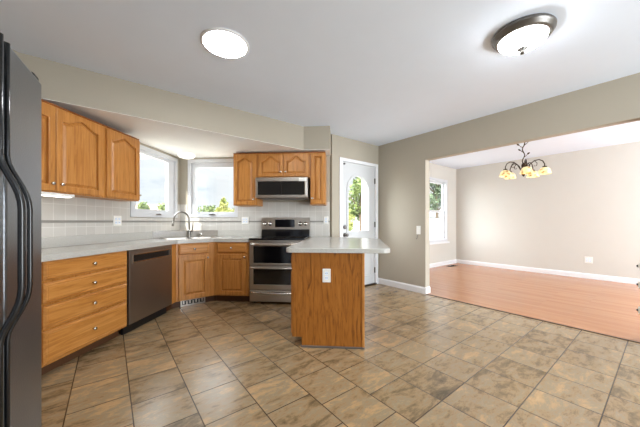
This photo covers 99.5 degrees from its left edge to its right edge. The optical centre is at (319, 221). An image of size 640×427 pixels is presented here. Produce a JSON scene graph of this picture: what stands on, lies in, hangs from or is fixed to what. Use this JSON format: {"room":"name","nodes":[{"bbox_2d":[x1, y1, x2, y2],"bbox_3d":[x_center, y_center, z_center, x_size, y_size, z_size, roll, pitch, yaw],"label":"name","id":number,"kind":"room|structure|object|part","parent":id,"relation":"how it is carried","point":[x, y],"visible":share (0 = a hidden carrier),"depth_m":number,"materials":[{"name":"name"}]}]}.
{"room":"kitchen","nodes":[
{"label":"kitchen","id":0,"kind":"room"},
{"bbox_2d":[12,49,179,217],"bbox_3d":[-2.517,-0.133,3.133,0.120,2.567,3.080,0,0,4],"label":"wall","id":1,"kind":"structure","parent":0,"point":[16,52],"depth_m":4.29,"materials":[{"name":"beige paint"}]},
{"bbox_2d":[41,99,102,197],"bbox_3d":[-2.369,-0.627,2.319,0.285,0.756,0.957,0,0,4],"label":"upper cabinet","id":2,"kind":"object","parent":1,"relation":"attached to","point":[71,142],"visible":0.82,"depth_m":2.43,"materials":[{"name":"brown wood"}]},
{"bbox_3d":[-2.282,-0.625,2.078,0.017,0.617,0.356,0,0,4],"label":"door panel","id":3,"kind":"part","parent":2,"relation":"part of","materials":[{"name":"brown wood"}]},
{"bbox_3d":[-2.281,-0.619,2.078,0.022,0.716,0.466,0,0,4],"label":"door","id":4,"kind":"part","parent":2,"relation":"part of","materials":[{"name":"brown wood"}]},
{"bbox_2d":[41,191,74,197],"bbox_3d":[-2.321,-0.234,2.186,0.090,0.030,0.620,0,0,4],"label":"light","id":5,"kind":"object","parent":2,"relation":"attached to","point":[51,194],"visible":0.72,"depth_m":2.35,"materials":[{"name":"white plastic"}]},
{"bbox_2d":[41,195,70,197],"bbox_3d":[-2.321,-0.222,2.186,0.060,0.006,0.580,0,0,4],"label":"diffuser","id":6,"kind":"object","parent":5,"relation":"attached to","point":[63,196],"depth_m":2.37,"materials":[{"name":"white plastic"}]},
{"bbox_3d":[-2.391,-0.997,2.320,0.241,0.016,0.957,0,0,4],"label":"molding","id":7,"kind":"part","parent":2,"relation":"part of","materials":[{"name":"brown wood"}]},
{"bbox_3d":[-2.246,-0.619,2.546,0.022,0.716,0.461,0,0,4],"label":"door","id":8,"kind":"part","parent":2,"relation":"part of","materials":[{"name":"brown wood"}]},
{"bbox_3d":[-2.248,-0.625,2.546,0.017,0.617,0.351,0,0,4],"label":"door panel","id":9,"kind":"part","parent":2,"relation":"part of","materials":[{"name":"brown wood"}]},
{"bbox_2d":[41,196,179,236],"bbox_3d":[-2.450,-0.074,3.168,0.008,0.430,2.760,0,0,4],"label":"tiled wall","id":10,"kind":"structure","parent":1,"relation":"attached to","point":[52,208],"depth_m":2.91,"materials":[{"name":"white tile"}]},
{"bbox_2d":[113,216,121,225],"bbox_3d":[-2.431,-0.012,3.252,0.009,0.120,0.121,0,0,4],"label":"wall outlet","id":11,"kind":"object","parent":10,"relation":"attached to","point":[117,220],"visible":1,"depth_m":3.25,"materials":[{"name":"white plastic"}]},
{"bbox_2d":[41,220,329,222],"bbox_3d":[-1.197,-0.003,3.073,2.509,0.024,2.754,0,0,4],"label":"trim","id":12,"kind":"structure","parent":10,"relation":"attached to","point":[42,221],"depth_m":3.03,"materials":[{"name":"grey tile"}]},
{"bbox_2d":[90,125,141,200],"bbox_3d":[-2.326,-0.627,3.061,0.260,0.756,0.520,0,0,4],"label":"upper cabinet","id":13,"kind":"object","parent":1,"relation":"attached to","point":[121,151],"visible":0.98,"depth_m":3.00,"materials":[{"name":"brown wood"}]},
{"bbox_3d":[-2.337,-0.997,3.054,0.241,0.016,0.505,0,0,4],"label":"molding","id":14,"kind":"part","parent":13,"relation":"part of","materials":[{"name":"brown wood"}]},
{"bbox_3d":[-2.209,-0.619,3.052,0.022,0.716,0.460,0,0,4],"label":"door","id":15,"kind":"part","parent":13,"relation":"part of","materials":[{"name":"brown wood"}]},
{"bbox_3d":[-2.210,-0.625,3.053,0.017,0.617,0.350,0,0,4],"label":"door panel","id":16,"kind":"part","parent":13,"relation":"part of","materials":[{"name":"brown wood"}]},
{"bbox_2d":[130,145,177,217],"bbox_3d":[-2.407,-0.549,3.967,0.116,0.970,1.000,0,0,4],"label":"window","id":17,"kind":"structure","parent":1,"relation":"in","point":[171,163],"depth_m":4.27,"materials":[{"name":"white plastic"}]},
{"bbox_2d":[18,52,330,152],"bbox_3d":[-1.174,-1.244,3.309,2.533,0.344,2.292,0,0,4],"label":"soffit","id":18,"kind":"structure","parent":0,"point":[60,82],"depth_m":2.89,"materials":[{"name":"beige paint"}]},
{"bbox_2d":[41,98,330,157],"bbox_3d":[-1.174,-1.070,3.309,2.533,0.004,2.292,0,0,4],"label":"soffit underside","id":19,"kind":"structure","parent":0,"point":[172,139],"depth_m":3.47,"materials":[{"name":"white paint"}]},
{"bbox_2d":[177,151,194,158],"bbox_3d":[-2.068,-1.024,4.193,0.250,0.097,0.250,0,0,4],"label":"ceiling light","id":20,"kind":"object","parent":19,"relation":"attached to","point":[183,154],"visible":1,"depth_m":4.12,"materials":[{"name":"white glass"}]},
{"bbox_2d":[180,155,329,237],"bbox_3d":[-1.092,-0.133,4.512,2.520,2.567,0.120,0,0,4],"label":"wall","id":21,"kind":"structure","parent":0,"point":[183,162],"depth_m":4.52,"materials":[{"name":"beige paint"}]},
{"bbox_2d":[188,159,237,216],"bbox_3d":[-1.781,-0.556,4.515,0.855,0.965,0.116,0,0,4],"label":"window","id":22,"kind":"structure","parent":21,"relation":"in","point":[193,164],"depth_m":4.52,"materials":[{"name":"white plastic"}]},
{"bbox_2d":[233,153,262,206],"bbox_3d":[-1.133,-0.648,4.265,0.365,0.799,0.370,0,0,4],"label":"upper cabinet","id":23,"kind":"object","parent":21,"relation":"attached to","point":[244,164],"visible":0.94,"depth_m":4.11,"materials":[{"name":"brown wood"}]},
{"bbox_3d":[-1.142,-0.641,4.117,0.337,0.760,0.022,0,0,4],"label":"door","id":24,"kind":"part","parent":23,"relation":"part of","materials":[{"name":"brown wood"}]},
{"bbox_3d":[-1.142,-0.646,4.119,0.237,0.670,0.017,0,0,4],"label":"door panel","id":25,"kind":"part","parent":23,"relation":"part of","materials":[{"name":"brown wood"}]},
{"bbox_2d":[180,202,329,236],"bbox_3d":[-1.095,-0.040,4.448,2.507,0.559,0.008,0,0,4],"label":"tiled wall","id":26,"kind":"structure","parent":21,"relation":"attached to","point":[269,209],"depth_m":4.43,"materials":[{"name":"white tile"}]},
{"bbox_2d":[242,217,248,223],"bbox_3d":[-1.229,-0.021,4.445,0.121,0.120,0.009,0,0,4],"label":"wall outlet","id":27,"kind":"object","parent":26,"relation":"attached to","point":[245,220],"visible":1,"depth_m":4.44,"materials":[{"name":"white plastic"}]},
{"bbox_2d":[324,216,327,223],"bbox_3d":[0.095,-0.025,4.348,0.075,0.120,0.009,0,0,4],"label":"wall outlet","id":28,"kind":"object","parent":26,"relation":"attached to","point":[325,217],"visible":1,"depth_m":4.34,"materials":[{"name":"white plastic"}]},
{"bbox_2d":[257,152,309,179],"bbox_3d":[-0.544,-0.856,4.221,0.812,0.384,0.370,0,0,4],"label":"upper cabinet","id":29,"kind":"object","parent":21,"relation":"attached to","point":[273,164],"visible":0.98,"depth_m":4.07,"materials":[{"name":"brown wood"}]},
{"bbox_3d":[-0.743,-0.851,4.088,0.374,0.340,0.022,0,0,4],"label":"door","id":30,"kind":"part","parent":29,"relation":"part of","materials":[{"name":"brown wood"}]},
{"bbox_3d":[-0.743,-0.856,4.089,0.284,0.259,0.017,0,0,4],"label":"door panel","id":31,"kind":"part","parent":29,"relation":"part of","materials":[{"name":"brown wood"}]},
{"bbox_2d":[256,177,309,199],"bbox_3d":[-0.557,-0.503,4.201,0.780,0.311,0.402,0,0,4],"label":"microwave","id":32,"kind":"object","parent":29,"relation":"attached to","point":[267,188],"visible":0.99,"depth_m":4.01,"materials":[{"name":"silver metal"}]},
{"bbox_3d":[-0.578,-0.499,4.019,0.715,0.210,0.019,0,0,4],"label":"door glass","id":33,"kind":"part","parent":32,"relation":"part of","materials":[{"name":"black glass"}]},
{"bbox_3d":[-0.542,-1.040,4.243,0.812,0.016,0.326,0,0,4],"label":"molding","id":34,"kind":"part","parent":29,"relation":"part of","materials":[{"name":"brown wood"}]},
{"bbox_3d":[-0.363,-0.851,4.060,0.372,0.340,0.022,0,0,4],"label":"door","id":35,"kind":"part","parent":29,"relation":"part of","materials":[{"name":"brown wood"}]},
{"bbox_3d":[-0.363,-0.856,4.061,0.282,0.259,0.017,0,0,4],"label":"door panel","id":36,"kind":"part","parent":29,"relation":"part of","materials":[{"name":"brown wood"}]},
{"bbox_2d":[310,151,325,205],"bbox_3d":[-0.023,-0.653,4.183,0.228,0.789,0.370,0,0,4],"label":"upper cabinet","id":37,"kind":"object","parent":21,"relation":"attached to","point":[317,159],"visible":1,"depth_m":4.03,"materials":[{"name":"brown wood"}]},
{"bbox_3d":[-0.035,-0.646,4.037,0.101,0.650,0.017,0,0,4],"label":"door panel","id":38,"kind":"part","parent":37,"relation":"part of","materials":[{"name":"brown wood"}]},
{"bbox_2d":[0,0,639,145],"bbox_3d":[0.496,-1.476,1.715,5.175,0.120,8.303,0,0,-38],"label":"ceiling","id":39,"kind":"structure","parent":0,"point":[374,72],"depth_m":2.27,"materials":[{"name":"white paint"}]},
{"bbox_2d":[200,27,248,58],"bbox_3d":[-0.754,-1.409,2.155,0.370,0.015,0.370,0,0,4],"label":"recessed light","id":40,"kind":"object","parent":39,"relation":"in","point":[221,42],"visible":1,"depth_m":2.13,"materials":[{"name":"white paint"}]},
{"bbox_2d":[491,13,556,54],"bbox_3d":[1.512,-1.333,2.023,0.392,0.165,0.392,0,0,4],"label":"ceiling light","id":41,"kind":"object","parent":39,"relation":"attached to","point":[524,34],"visible":1,"depth_m":1.93,"materials":[{"name":"white glass"}]},
{"bbox_3d":[1.512,-1.329,2.023,0.308,0.069,0.308,0,0,4],"label":"lamp shade","id":42,"kind":"part","parent":41,"relation":"part of","materials":[{"name":"white glass"}]},
{"bbox_2d":[41,263,639,426],"bbox_3d":[1.997,1.190,2.835,8.670,0.083,8.033,0,0,-38],"label":"floor","id":43,"kind":"structure","parent":0,"point":[426,360],"depth_m":2.17,"materials":[{"name":"tile"}]},
{"bbox_2d":[0,33,40,426],"bbox_3d":[-1.282,0.250,0.698,0.714,1.802,0.898,0,0,-31],"label":"refrigerator","id":44,"kind":"object","parent":43,"relation":"on","point":[20,88],"visible":1,"depth_m":0.99,"materials":[{"name":"black metal"}]},
{"bbox_3d":[-0.964,0.231,0.680,0.060,1.720,0.538,0,0,-31],"label":"door","id":45,"kind":"part","parent":44,"relation":"part of","materials":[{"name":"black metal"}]},
{"bbox_3d":[-1.032,0.216,0.903,0.072,1.670,0.020,0,0,-31],"label":"handle","id":46,"kind":"part","parent":44,"relation":"part of","materials":[{"name":"black metal"}]},
{"bbox_3d":[-1.060,0.216,0.953,0.071,1.670,0.015,0,0,-31],"label":"handle","id":47,"kind":"part","parent":44,"relation":"part of","materials":[{"name":"black metal"}]},
{"bbox_2d":[41,251,126,374],"bbox_3d":[-2.208,0.717,2.316,0.576,0.868,0.855,0,0,4],"label":"base cabinet","id":48,"kind":"object","parent":43,"relation":"on","point":[84,299],"visible":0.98,"depth_m":2.22,"materials":[{"name":"brown wood"}]},
{"bbox_3d":[-1.960,0.915,2.326,0.024,0.236,0.762,0,0,4],"label":"drawer","id":49,"kind":"part","parent":48,"relation":"part of","materials":[{"name":"brown wood"}]},
{"bbox_3d":[-1.960,0.696,2.326,0.024,0.166,0.762,0,0,4],"label":"drawer","id":50,"kind":"part","parent":48,"relation":"part of","materials":[{"name":"brown wood"}]},
{"bbox_3d":[-1.960,0.521,2.326,0.024,0.148,0.762,0,0,4],"label":"drawer","id":51,"kind":"part","parent":48,"relation":"part of","materials":[{"name":"brown wood"}]},
{"bbox_3d":[-1.960,0.358,2.326,0.024,0.138,0.762,0,0,4],"label":"drawer","id":52,"kind":"part","parent":48,"relation":"part of","materials":[{"name":"brown wood"}]},
{"bbox_2d":[121,245,171,334],"bbox_3d":[-2.166,0.719,3.108,0.534,0.865,0.699,0,0,4],"label":"dishwasher","id":53,"kind":"object","parent":43,"relation":"on","point":[149,270],"visible":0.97,"depth_m":3.01,"materials":[{"name":"silver metal"}]},
{"bbox_2d":[127,250,127,325],"bbox_3d":[-2.178,0.668,3.109,0.510,0.765,0.699,0,0,4],"label":"tub","id":54,"kind":"object","parent":53,"relation":"in","point":[127,250],"depth_m":2.74,"materials":[{"name":"black plastic"}]},
{"bbox_3d":[-1.921,0.381,3.097,0.003,0.070,0.600,0,0,4],"label":"pocket handle","id":55,"kind":"part","parent":53,"relation":"part of","materials":[{"name":"black plastic"}]},
{"bbox_2d":[166,242,216,310],"bbox_3d":[-1.941,0.717,3.976,0.865,0.868,1.035,0,0,4],"label":"base cabinet","id":56,"kind":"object","parent":43,"relation":"on","point":[192,263],"visible":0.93,"depth_m":3.66,"materials":[{"name":"brown wood"}]},
{"bbox_2d":[41,230,260,261],"bbox_3d":[-1.756,0.212,3.116,1.395,0.147,2.758,0,0,4],"label":"countertop","id":57,"kind":"structure","parent":56,"relation":"on","point":[62,247],"depth_m":3.03,"materials":[{"name":"white stone"}]},
{"bbox_2d":[171,211,192,236],"bbox_3d":[-2.091,0.040,4.128,0.320,0.401,0.060,0,0,-7],"label":"faucet","id":58,"kind":"object","parent":57,"relation":"on","point":[173,221],"visible":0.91,"depth_m":4.12,"materials":[{"name":"silver metal"}]},
{"bbox_3d":[-2.109,-0.010,4.120,0.247,0.301,0.024,0,0,-10],"label":"spout","id":59,"kind":"part","parent":58,"relation":"part of","materials":[{"name":"silver metal"}]},
{"bbox_2d":[160,236,220,239],"bbox_3d":[-1.860,0.311,3.916,0.720,0.159,0.410,0,0,-41],"label":"sink","id":60,"kind":"object","parent":57,"relation":"in","point":[208,237],"visible":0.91,"depth_m":3.94,"materials":[{"name":"silver metal"}]},
{"bbox_2d":[180,297,204,306],"bbox_3d":[-1.757,1.101,3.750,0.320,0.090,0.020,0,0,-41],"label":"register","id":61,"kind":"object","parent":56,"relation":"attached to","point":[197,300],"visible":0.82,"depth_m":3.74,"materials":[{"name":"silver metal"}]},
{"bbox_3d":[-1.710,0.367,3.680,0.388,0.137,0.024,0,0,-41],"label":"drawer","id":62,"kind":"part","parent":56,"relation":"part of","materials":[{"name":"brown wood"}]},
{"bbox_3d":[-1.710,0.749,3.681,0.388,0.575,0.022,0,0,-41],"label":"door","id":63,"kind":"part","parent":56,"relation":"part of","materials":[{"name":"brown wood"}]},
{"bbox_3d":[-1.711,0.749,3.682,0.268,0.455,0.017,0,0,-41],"label":"door panel","id":64,"kind":"part","parent":56,"relation":"part of","materials":[{"name":"brown wood"}]},
{"bbox_2d":[214,242,249,300],"bbox_3d":[-1.239,0.717,4.114,0.505,0.868,0.646,0,0,4],"label":"base cabinet","id":65,"kind":"object","parent":43,"relation":"on","point":[231,259],"visible":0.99,"depth_m":3.83,"materials":[{"name":"brown wood"}]},
{"bbox_3d":[-1.247,0.749,3.834,0.420,0.575,0.022,0,0,4],"label":"door","id":66,"kind":"part","parent":65,"relation":"part of","materials":[{"name":"brown wood"}]},
{"bbox_3d":[-1.247,0.749,3.835,0.300,0.455,0.017,0,0,4],"label":"door panel","id":67,"kind":"part","parent":65,"relation":"part of","materials":[{"name":"brown wood"}]},
{"bbox_3d":[-1.247,0.367,3.833,0.420,0.137,0.024,0,0,4],"label":"drawer","id":68,"kind":"part","parent":65,"relation":"part of","materials":[{"name":"brown wood"}]},
{"bbox_2d":[249,218,309,302],"bbox_3d":[-0.578,0.542,4.032,0.788,1.218,0.687,0,0,4],"label":"range","id":69,"kind":"object","parent":43,"relation":"on","point":[270,263],"visible":0.88,"depth_m":3.77,"materials":[{"name":"silver metal"}]},
{"bbox_3d":[-0.600,1.038,3.772,0.770,0.157,0.035,0,0,4],"label":"storage drawer","id":70,"kind":"part","parent":69,"relation":"part of","materials":[{"name":"silver metal"}]},
{"bbox_3d":[-0.603,0.985,3.730,0.745,0.036,0.049,0,0,4],"label":"drawer handle","id":71,"kind":"part","parent":69,"relation":"part of","materials":[{"name":"silver metal"}]},
{"bbox_3d":[-0.600,0.782,3.772,0.770,0.328,0.035,0,0,4],"label":"oven door","id":72,"kind":"part","parent":69,"relation":"part of","materials":[{"name":"silver metal"}]},
{"bbox_3d":[-0.603,0.639,3.727,0.725,0.025,0.075,0,0,4],"label":"oven handle","id":73,"kind":"part","parent":69,"relation":"part of","materials":[{"name":"silver metal"}]},
{"bbox_3d":[-0.603,0.313,3.727,0.725,0.025,0.075,0,0,4],"label":"oven handle","id":74,"kind":"part","parent":69,"relation":"part of","materials":[{"name":"silver metal"}]},
{"bbox_3d":[-0.600,0.450,3.772,0.770,0.313,0.035,0,0,4],"label":"oven door","id":75,"kind":"part","parent":69,"relation":"part of","materials":[{"name":"silver metal"}]},
{"bbox_3d":[-0.600,0.272,3.767,0.782,0.034,0.034,0,0,4],"label":"rail","id":76,"kind":"part","parent":69,"relation":"part of","materials":[{"name":"silver metal"}]},
{"bbox_2d":[249,236,308,239],"bbox_3d":[-0.581,0.242,4.031,0.782,0.027,0.565,0,0,4],"label":"cooktop","id":77,"kind":"object","parent":69,"relation":"in","point":[260,237],"depth_m":3.78,"materials":[{"name":"black glass"}]},
{"bbox_3d":[-0.548,0.027,4.337,0.774,0.188,0.074,0,0,4],"label":"control panel","id":78,"kind":"part","parent":69,"relation":"part of","materials":[{"name":"silver metal"}]},
{"bbox_2d":[286,237,389,348],"bbox_3d":[0.281,0.695,3.381,1.055,0.912,1.905,0,0,4],"label":"kitchen island","id":79,"kind":"object","parent":43,"relation":"on","point":[331,314],"visible":1,"depth_m":2.48,"materials":[{"name":"brown wood"}]},
{"bbox_3d":[-0.241,0.749,2.805,0.020,0.575,0.550,0,0,4],"label":"door","id":80,"kind":"part","parent":79,"relation":"part of","materials":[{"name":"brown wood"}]},
{"bbox_2d":[322,269,330,281],"bbox_3d":[0.059,0.491,2.470,0.075,0.125,0.009,0,0,4],"label":"wall outlet","id":81,"kind":"object","parent":79,"relation":"attached to","point":[326,273],"visible":1,"depth_m":2.47,"materials":[{"name":"white plastic"}]},
{"bbox_3d":[0.072,0.709,2.483,0.660,0.852,0.018,0,0,4],"label":"panel","id":82,"kind":"part","parent":79,"relation":"part of","materials":[{"name":"brown wood"}]},
{"bbox_2d":[286,237,389,253],"bbox_3d":[0.281,0.261,3.381,1.055,0.044,1.905,0,0,4],"label":"countertop","id":83,"kind":"structure","parent":79,"relation":"on","point":[312,244],"depth_m":2.62,"materials":[{"name":"white stone"}]},
{"bbox_2d":[427,294,639,342],"bbox_3d":[2.358,1.147,3.439,0.024,0.007,2.215,0,0,-38],"label":"trim","id":84,"kind":"structure","parent":43,"relation":"on","point":[427,294],"depth_m":3.12,"materials":[{"name":"wood"}]},
{"bbox_2d":[330,134,377,236],"bbox_3d":[0.654,-0.133,4.803,1.261,2.567,0.120,0,0,-38],"label":"wall","id":85,"kind":"structure","parent":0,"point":[343,147],"depth_m":4.46,"materials":[{"name":"beige paint"}]},
{"bbox_2d":[339,157,377,286],"bbox_3d":[0.679,0.043,4.774,0.955,2.215,0.197,0,0,-38],"label":"door","id":86,"kind":"structure","parent":85,"relation":"attached to","point":[367,172],"depth_m":4.87,"materials":[{"name":"white paint"}]},
{"bbox_3d":[0.680,-0.319,4.753,0.570,1.030,0.014,0,0,-38],"label":"glass molding","id":87,"kind":"part","parent":86,"relation":"part of","materials":[{"name":"white paint"}]},
{"bbox_2d":[361,180,365,230],"bbox_3d":[0.972,-0.159,5.325,0.120,2.620,0.315,0,0,-38],"label":"wall","id":88,"kind":"structure","parent":0,"point":[363,188],"depth_m":5.37,"materials":[{"name":"beige paint"}]},
{"bbox_2d":[430,163,455,263],"bbox_3d":[2.413,-0.159,6.566,3.679,2.620,0.120,0,0,-38],"label":"wall","id":89,"kind":"structure","parent":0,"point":[446,251],"depth_m":7.31,"materials":[{"name":"beige paint"}]},
{"bbox_2d":[430,177,449,244],"bbox_3d":[2.873,-0.272,6.878,1.390,1.675,0.150,0,0,-38],"label":"window","id":90,"kind":"structure","parent":89,"relation":"attached to","point":[444,183],"depth_m":7.21,"materials":[{"name":"white plastic"}]},
{"bbox_3d":[2.834,-0.644,6.911,1.170,0.790,0.030,0,0,-38],"label":"sash","id":91,"kind":"part","parent":90,"relation":"part of","materials":[{"name":"white plastic"}]},
{"bbox_3d":[2.853,0.096,6.888,1.170,0.770,0.030,0,0,-38],"label":"sash","id":92,"kind":"part","parent":90,"relation":"part of","materials":[{"name":"white plastic"}]},
{"bbox_3d":[2.904,0.546,6.838,1.390,0.040,0.050,0,0,-38],"label":"sill","id":93,"kind":"part","parent":90,"relation":"part of","materials":[{"name":"white paint"}]},
{"bbox_2d":[430,259,456,267],"bbox_3d":[2.407,1.099,6.476,3.559,0.105,0.015,0,0,-38],"label":"baseboard","id":94,"kind":"structure","parent":89,"relation":"attached to","point":[437,264],"depth_m":7.10,"materials":[{"name":"white paint"}]},
{"bbox_2d":[378,73,639,286],"bbox_3d":[3.083,-0.133,2.602,0.120,2.567,6.335,0,0,-38],"label":"wall","id":95,"kind":"structure","parent":0,"point":[404,164],"depth_m":4.09,"materials":[{"name":"beige paint"}]},
{"bbox_2d":[379,278,425,293],"bbox_3d":[1.386,1.099,4.681,0.015,0.105,0.970,0,0,-38],"label":"baseboard","id":96,"kind":"structure","parent":95,"relation":"attached to","point":[414,288],"depth_m":4.62,"materials":[{"name":"white paint"}]},
{"bbox_2d":[416,226,420,233],"bbox_3d":[1.602,0.136,4.405,0.010,0.135,0.075,0,0,-38],"label":"light switch","id":97,"kind":"object","parent":95,"relation":"attached to","point":[418,228],"visible":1,"depth_m":4.40,"materials":[{"name":"white plastic"}]},
{"bbox_2d":[430,121,639,168],"bbox_3d":[4.341,-1.529,4.030,3.739,0.120,6.490,0,0,-38],"label":"ceiling","id":98,"kind":"structure","parent":0,"point":[624,133],"depth_m":5.29,"materials":[{"name":"white paint"}]},
{"bbox_2d":[499,142,551,178],"bbox_3d":[3.613,-1.134,4.787,0.734,0.670,0.731,0,0,37],"label":"chandelier","id":99,"kind":"object","parent":98,"relation":"hanging from","point":[525,168],"visible":0.95,"depth_m":4.79,"materials":[{"name":"beige glass"}]},
{"bbox_3d":[3.328,-0.869,4.862,0.188,0.110,0.188,0,0,37],"label":"lamp shade","id":100,"kind":"part","parent":99,"relation":"part of","materials":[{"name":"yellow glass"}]},
{"bbox_3d":[3.576,-0.869,5.094,0.188,0.110,0.188,0,0,37],"label":"lamp shade","id":101,"kind":"part","parent":99,"relation":"part of","materials":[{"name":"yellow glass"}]},
{"bbox_3d":[3.472,-0.869,4.553,0.188,0.110,0.188,0,0,37],"label":"lamp shade","id":102,"kind":"part","parent":99,"relation":"part of","materials":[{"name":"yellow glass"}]},
{"bbox_3d":[3.875,-0.869,4.930,0.188,0.110,0.188,0,0,37],"label":"lamp shade","id":103,"kind":"part","parent":99,"relation":"part of","materials":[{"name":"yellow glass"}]},
{"bbox_3d":[3.810,-0.869,4.595,0.188,0.110,0.188,0,0,37],"label":"lamp shade","id":104,"kind":"part","parent":99,"relation":"part of","materials":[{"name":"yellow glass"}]},
{"bbox_2d":[456,141,639,278],"bbox_3d":[5.808,-0.159,5.092,0.120,2.620,6.370,0,0,-38],"label":"wall","id":105,"kind":"structure","parent":0,"point":[588,205],"depth_m":5.84,"materials":[{"name":"beige paint"}]},
{"bbox_2d":[456,259,639,283],"bbox_3d":[5.718,1.099,5.098,0.015,0.105,6.250,0,0,-38],"label":"baseboard","id":106,"kind":"structure","parent":105,"relation":"attached to","point":[504,266],"depth_m":5.86,"materials":[{"name":"white paint"}]},
{"bbox_2d":[584,257,592,263],"bbox_3d":[5.429,0.773,5.475,0.009,0.130,0.121,0,0,-38],"label":"wall outlet","id":107,"kind":"object","parent":105,"relation":"attached to","point":[586,259],"visible":1,"depth_m":5.47,"materials":[{"name":"white plastic"}]},
{"label":"outside","id":108,"kind":"structure","parent":0,"visible":0},
{"bbox_3d":[7.850,1.701,38.528,130.000,0.200,102.000,0,0,4],"label":"ground","id":109,"kind":"structure","parent":108,"visible":0},
{"bbox_2d":[137,201,149,209],"bbox_3d":[-10.456,0.194,15.953,0.951,2.817,1.026,0,0,36],"label":"shrub","id":110,"kind":"object","parent":109,"relation":"on","point":[142,205],"visible":0.17,"depth_m":15.96,"materials":[{"name":"green plant"}]},
{"bbox_2d":[157,202,164,209],"bbox_3d":[-8.690,0.265,15.076,1.217,2.675,1.282,0,0,4],"label":"shrub","id":111,"kind":"object","parent":109,"relation":"on","point":[161,206],"visible":0.17,"depth_m":14.86,"materials":[{"name":"green plant"}]},
{"bbox_2d":[136,204,198,211],"bbox_3d":[-15.141,-0.052,26.487,5.100,3.306,5.700,0,0,-6],"label":"house","id":112,"kind":"structure","parent":109,"relation":"on","point":[152,206],"depth_m":25.50,"materials":[{"name":"white"}]},
{"bbox_2d":[197,205,215,211],"bbox_3d":[-7.790,0.187,19.050,1.457,2.832,1.674,0,0,4],"label":"shrub","id":113,"kind":"object","parent":109,"relation":"on","point":[206,209],"visible":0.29,"depth_m":18.82,"materials":[{"name":"green plant"}]},
{"bbox_2d":[214,197,230,211],"bbox_3d":[-6.389,-0.030,17.982,1.572,3.266,1.524,0,0,4],"label":"conifer","id":114,"kind":"object","parent":109,"relation":"on","point":[223,205],"visible":0.3,"depth_m":17.81,"materials":[{"name":"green plant"}]},
{"bbox_2d":[349,210,355,230],"bbox_3d":[0.853,0.555,8.605,0.625,2.096,0.536,0,0,36],"label":"shrub","id":115,"kind":"object","parent":109,"relation":"on","point":[351,217],"visible":0.19,"depth_m":8.44,"materials":[{"name":"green plant"}]},
{"bbox_2d":[349,177,360,230],"bbox_3d":[1.487,-0.156,9.580,1.290,3.517,1.153,0,0,4],"label":"leafy tree","id":116,"kind":"object","parent":109,"relation":"on","point":[356,192],"visible":0.41,"depth_m":9.52,"materials":[{"name":"green plant"}]},
{"bbox_2d":[351,218,441,238],"bbox_3d":[6.333,0.671,15.781,24.650,1.860,0.100,0,0,-38],"label":"vinyl fence","id":117,"kind":"object","parent":109,"relation":"on","point":[435,223],"visible":0.02,"depth_m":16.17,"materials":[{"name":"white plastic"}]},
{"bbox_2d":[430,183,440,217],"bbox_3d":[10.880,-2.027,24.908,3.333,7.259,3.858,0,0,26],"label":"leafy tree","id":118,"kind":"object","parent":109,"relation":"on","point":[435,201],"visible":0.3,"depth_m":24.69,"materials":[{"name":"green plant"}]},
{"bbox_2d":[430,210,441,218],"bbox_3d":[15.854,0.052,35.736,10.700,3.098,6.700,0,0,24],"label":"house","id":119,"kind":"structure","parent":109,"relation":"on","point":[432,214],"depth_m":33.69,"materials":[{"name":"white"}]}
]}

